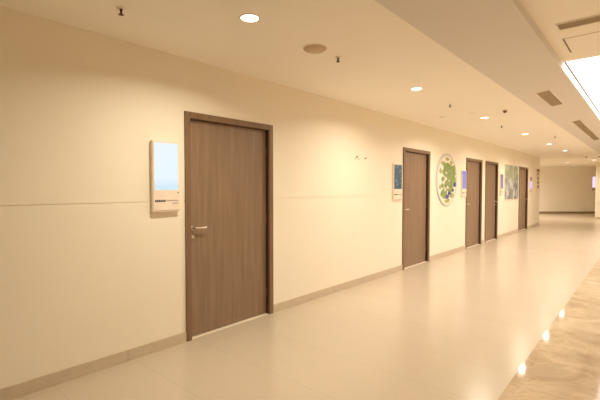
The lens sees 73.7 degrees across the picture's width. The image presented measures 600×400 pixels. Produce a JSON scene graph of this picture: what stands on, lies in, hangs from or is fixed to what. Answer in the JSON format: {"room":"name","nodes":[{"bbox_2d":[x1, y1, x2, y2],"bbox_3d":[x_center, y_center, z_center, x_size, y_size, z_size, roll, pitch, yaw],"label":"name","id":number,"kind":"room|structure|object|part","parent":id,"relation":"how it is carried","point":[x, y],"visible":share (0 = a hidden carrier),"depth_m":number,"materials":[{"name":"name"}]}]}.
{"room":"hospital interior","nodes":[
{"label":"hospital interior","id":0,"kind":"room"},
{"bbox_2d":[0,6,539,388],"bbox_3d":[2.070,-0.104,7.456,0.200,2.640,21.950,2,2,41],"label":"wall","id":1,"kind":"structure","parent":0,"point":[88,272],"depth_m":3.35,"materials":[{"name":"beige paint"}]},
{"bbox_2d":[150,140,179,212],"bbox_3d":[-1.190,-0.205,3.535,0.049,0.622,0.262,2,2,41],"label":"wall display","id":2,"kind":"object","parent":1,"relation":"attached to","point":[164,155],"visible":1,"depth_m":3.51,"materials":[{"name":"beige plastic"}]},
{"bbox_2d":[184,111,272,341],"bbox_3d":[-0.760,0.239,4.211,0.224,2.150,1.145,2,2,41],"label":"door","id":3,"kind":"structure","parent":1,"relation":"in","point":[228,162],"depth_m":4.14,"materials":[{"name":"brown wood"}]},
{"bbox_3d":[-0.973,0.267,3.848,0.066,0.042,0.150,1,2,41],"label":"lever handle","id":4,"kind":"part","parent":3,"relation":"part of","materials":[{"name":"metal"}]},
{"bbox_2d":[0,222,538,399],"bbox_3d":[2.150,1.170,7.424,0.012,0.095,21.950,2,2,41],"label":"baseboard","id":5,"kind":"structure","parent":1,"relation":"attached to","point":[24,388],"depth_m":3.37,"materials":[{"name":"beige stone"}]},
{"bbox_2d":[392,163,401,200],"bbox_3d":[1.654,-0.303,6.798,0.032,0.622,0.300,2,2,41],"label":"wall display","id":6,"kind":"object","parent":1,"relation":"attached to","point":[396,168],"visible":1,"depth_m":6.76,"materials":[{"name":"beige plastic"}]},
{"bbox_2d":[402,147,430,269],"bbox_3d":[2.096,0.141,7.474,0.224,2.150,1.130,2,2,41],"label":"door","id":7,"kind":"structure","parent":1,"relation":"in","point":[416,163],"depth_m":7.48,"materials":[{"name":"brown wood"}]},
{"bbox_2d":[436,153,456,205],"bbox_3d":[3.111,-0.424,8.456,0.039,1.116,1.116,2,2,41],"label":"wall plaque","id":8,"kind":"object","parent":1,"relation":"attached to","point":[446,175],"visible":1,"depth_m":8.40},
{"bbox_2d":[461,170,466,196],"bbox_3d":[3.777,-0.376,9.224,0.032,0.622,0.290,2,2,41],"label":"wall display","id":9,"kind":"object","parent":1,"relation":"attached to","point":[463,172],"visible":1,"depth_m":9.18,"materials":[{"name":"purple plastic"}]},
{"bbox_2d":[465,158,482,248],"bbox_3d":[4.205,0.069,9.886,0.224,2.150,1.170,2,2,41],"label":"door","id":10,"kind":"structure","parent":1,"relation":"in","point":[474,167],"depth_m":9.94,"materials":[{"name":"brown wood"}]},
{"bbox_2d":[484,161,498,242],"bbox_3d":[5.157,0.036,10.973,0.224,2.150,1.140,2,2,41],"label":"door","id":11,"kind":"structure","parent":1,"relation":"in","point":[491,168],"depth_m":11.04,"materials":[{"name":"brown wood"}]},
{"bbox_2d":[499,174,502,194],"bbox_3d":[5.824,-0.446,11.564,0.032,0.622,0.290,2,2,41],"label":"wall display","id":12,"kind":"object","parent":1,"relation":"attached to","point":[501,175],"visible":1,"depth_m":11.50,"materials":[{"name":"beige plastic"}]},
{"bbox_2d":[504,164,518,199],"bbox_3d":[6.564,-0.550,12.409,0.028,1.065,1.620,2,2,41],"label":"wall picture","id":13,"kind":"object","parent":1,"relation":"attached to","point":[511,172],"visible":1,"depth_m":12.30,"materials":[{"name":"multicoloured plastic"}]},
{"bbox_2d":[518,166,527,230],"bbox_3d":[7.547,-0.046,13.704,0.224,2.150,1.240,2,2,41],"label":"door","id":14,"kind":"structure","parent":1,"relation":"in","point":[523,171],"depth_m":13.82,"materials":[{"name":"brown wood"}]},
{"bbox_2d":[529,176,531,193],"bbox_3d":[8.283,-0.530,14.374,0.032,0.622,0.360,2,2,41],"label":"wall display","id":15,"kind":"object","parent":1,"relation":"attached to","point":[530,178],"visible":1,"depth_m":14.30,"materials":[{"name":"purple plastic"}]},
{"bbox_2d":[536,169,539,189],"bbox_3d":[9.135,-0.786,15.349,0.020,0.810,0.500,2,2,41],"label":"wall sign","id":16,"kind":"object","parent":1,"relation":"attached to","point":[538,170],"visible":1,"depth_m":15.27,"materials":[{"name":"beige plastic"}]},
{"bbox_2d":[0,0,599,166],"bbox_3d":[7.062,-1.678,10.916,12.200,0.300,34.200,2,2,41],"label":"ceiling","id":17,"kind":"structure","parent":0,"point":[383,56],"depth_m":3.60,"materials":[{"name":"paint"}]},
{"bbox_2d":[116,6,125,15],"bbox_3d":[-1.194,-1.257,2.668,0.060,0.047,0.060,2,2,41],"label":"sprinkler","id":18,"kind":"object","parent":17,"relation":"attached to","point":[120,8],"visible":1,"depth_m":2.66,"materials":[{"name":"metal"}]},
{"bbox_2d":[239,13,260,22],"bbox_3d":[-0.354,-1.283,2.824,0.152,0.005,0.152,2,2,41],"label":"recessed light","id":19,"kind":"object","parent":17,"relation":"in","point":[247,17],"visible":1,"depth_m":2.82,"materials":[{"name":"white plastic"}]},
{"bbox_2d":[302,43,327,53],"bbox_3d":[0.129,-1.288,3.431,0.224,0.032,0.224,2,2,41],"label":"ceiling speaker","id":20,"kind":"object","parent":17,"relation":"attached to","point":[314,48],"visible":1,"depth_m":3.38,"materials":[{"name":"paint"}]},
{"bbox_2d":[410,87,422,90],"bbox_3d":[1.410,-1.343,4.840,0.152,0.005,0.152,2,2,41],"label":"recessed light","id":21,"kind":"object","parent":17,"relation":"in","point":[414,88],"visible":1,"depth_m":4.81,"materials":[{"name":"white plastic"}]},
{"bbox_2d":[535,89,563,106],"bbox_3d":[3.478,-1.403,5.554,0.169,0.031,1.120,2,2,41],"label":"ceiling vent","id":22,"kind":"object","parent":17,"relation":"in","point":[547,96],"visible":1,"depth_m":5.50,"materials":[{"name":"white plastic"}]},
{"bbox_2d":[571,120,599,140],"bbox_3d":[6.362,-1.503,8.835,0.149,0.028,3.900,2,2,41],"label":"ceiling vent","id":23,"kind":"object","parent":17,"relation":"in","point":[582,126],"visible":1,"depth_m":8.47,"materials":[{"name":"white plastic"}]},
{"bbox_2d":[13,213,599,399],"bbox_3d":[5.197,1.162,12.633,7.245,0.200,34.200,2,2,41],"label":"floor","id":24,"kind":"structure","parent":0,"point":[461,325],"depth_m":3.85,"materials":[{"name":"beige tile"}]},
{"bbox_2d":[497,258,599,399],"bbox_3d":[9.789,1.282,8.618,4.955,0.200,34.200,2,2,41],"label":"floor","id":25,"kind":"structure","parent":0,"point":[564,364],"depth_m":3.38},
{"bbox_2d":[519,0,599,61],"bbox_3d":[7.474,-1.607,5.872,4.940,0.140,27.150,2,2,41],"label":"ceiling","id":26,"kind":"structure","parent":0,"point":[545,14],"depth_m":3.21,"materials":[{"name":"paint"}]},
{"bbox_2d":[555,14,599,30],"bbox_3d":[2.663,-1.445,2.957,1.300,0.008,0.170,2,2,41],"label":"ceiling vent","id":27,"kind":"object","parent":26,"relation":"in","point":[588,20],"visible":1,"depth_m":3.28,"materials":[{"name":"white plastic"}]},
{"bbox_2d":[562,31,599,52],"bbox_3d":[2.735,-1.469,3.677,0.480,0.003,0.480,2,2,41],"label":"access hatch","id":28,"kind":"object","parent":26,"relation":"attached to","point":[591,40],"visible":1,"depth_m":3.73,"materials":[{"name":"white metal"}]},
{"bbox_2d":[565,56,599,113],"bbox_3d":[6.554,-1.621,7.289,1.690,0.020,9.330,2,2,41],"label":"light panel","id":29,"kind":"object","parent":26,"relation":"attached to","point":[586,71],"visible":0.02,"depth_m":4.98,"materials":[{"name":"white plastic"}]},
{"bbox_2d":[539,167,595,211],"bbox_3d":[13.602,-0.561,22.690,8.400,2.640,0.200,0,2,0],"label":"wall","id":30,"kind":"structure","parent":0,"point":[562,189],"depth_m":22.59,"materials":[{"name":"paint"}]},
{"bbox_2d":[539,212,594,212],"bbox_3d":[13.602,0.707,22.621,8.400,0.110,0.014,0,2,0],"label":"baseboard","id":31,"kind":"structure","parent":30,"relation":"attached to","point":[539,212],"depth_m":22.61,"materials":[{"name":"beige wood"}]},
{"bbox_2d":[595,162,599,216],"bbox_3d":[18.055,-0.581,19.040,5.900,2.900,6.550,2,2,41],"label":"wall","id":32,"kind":"structure","parent":0,"point":[597,188],"depth_m":18.46,"materials":[{"name":"beige paint"}]},
{"bbox_2d":[592,176,595,190],"bbox_3d":[13.672,-0.768,18.602,0.130,0.660,0.052,2,2,41],"label":"display","id":33,"kind":"object","parent":32,"relation":"attached to","point":[593,177],"visible":1,"depth_m":18.59,"materials":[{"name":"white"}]}
]}

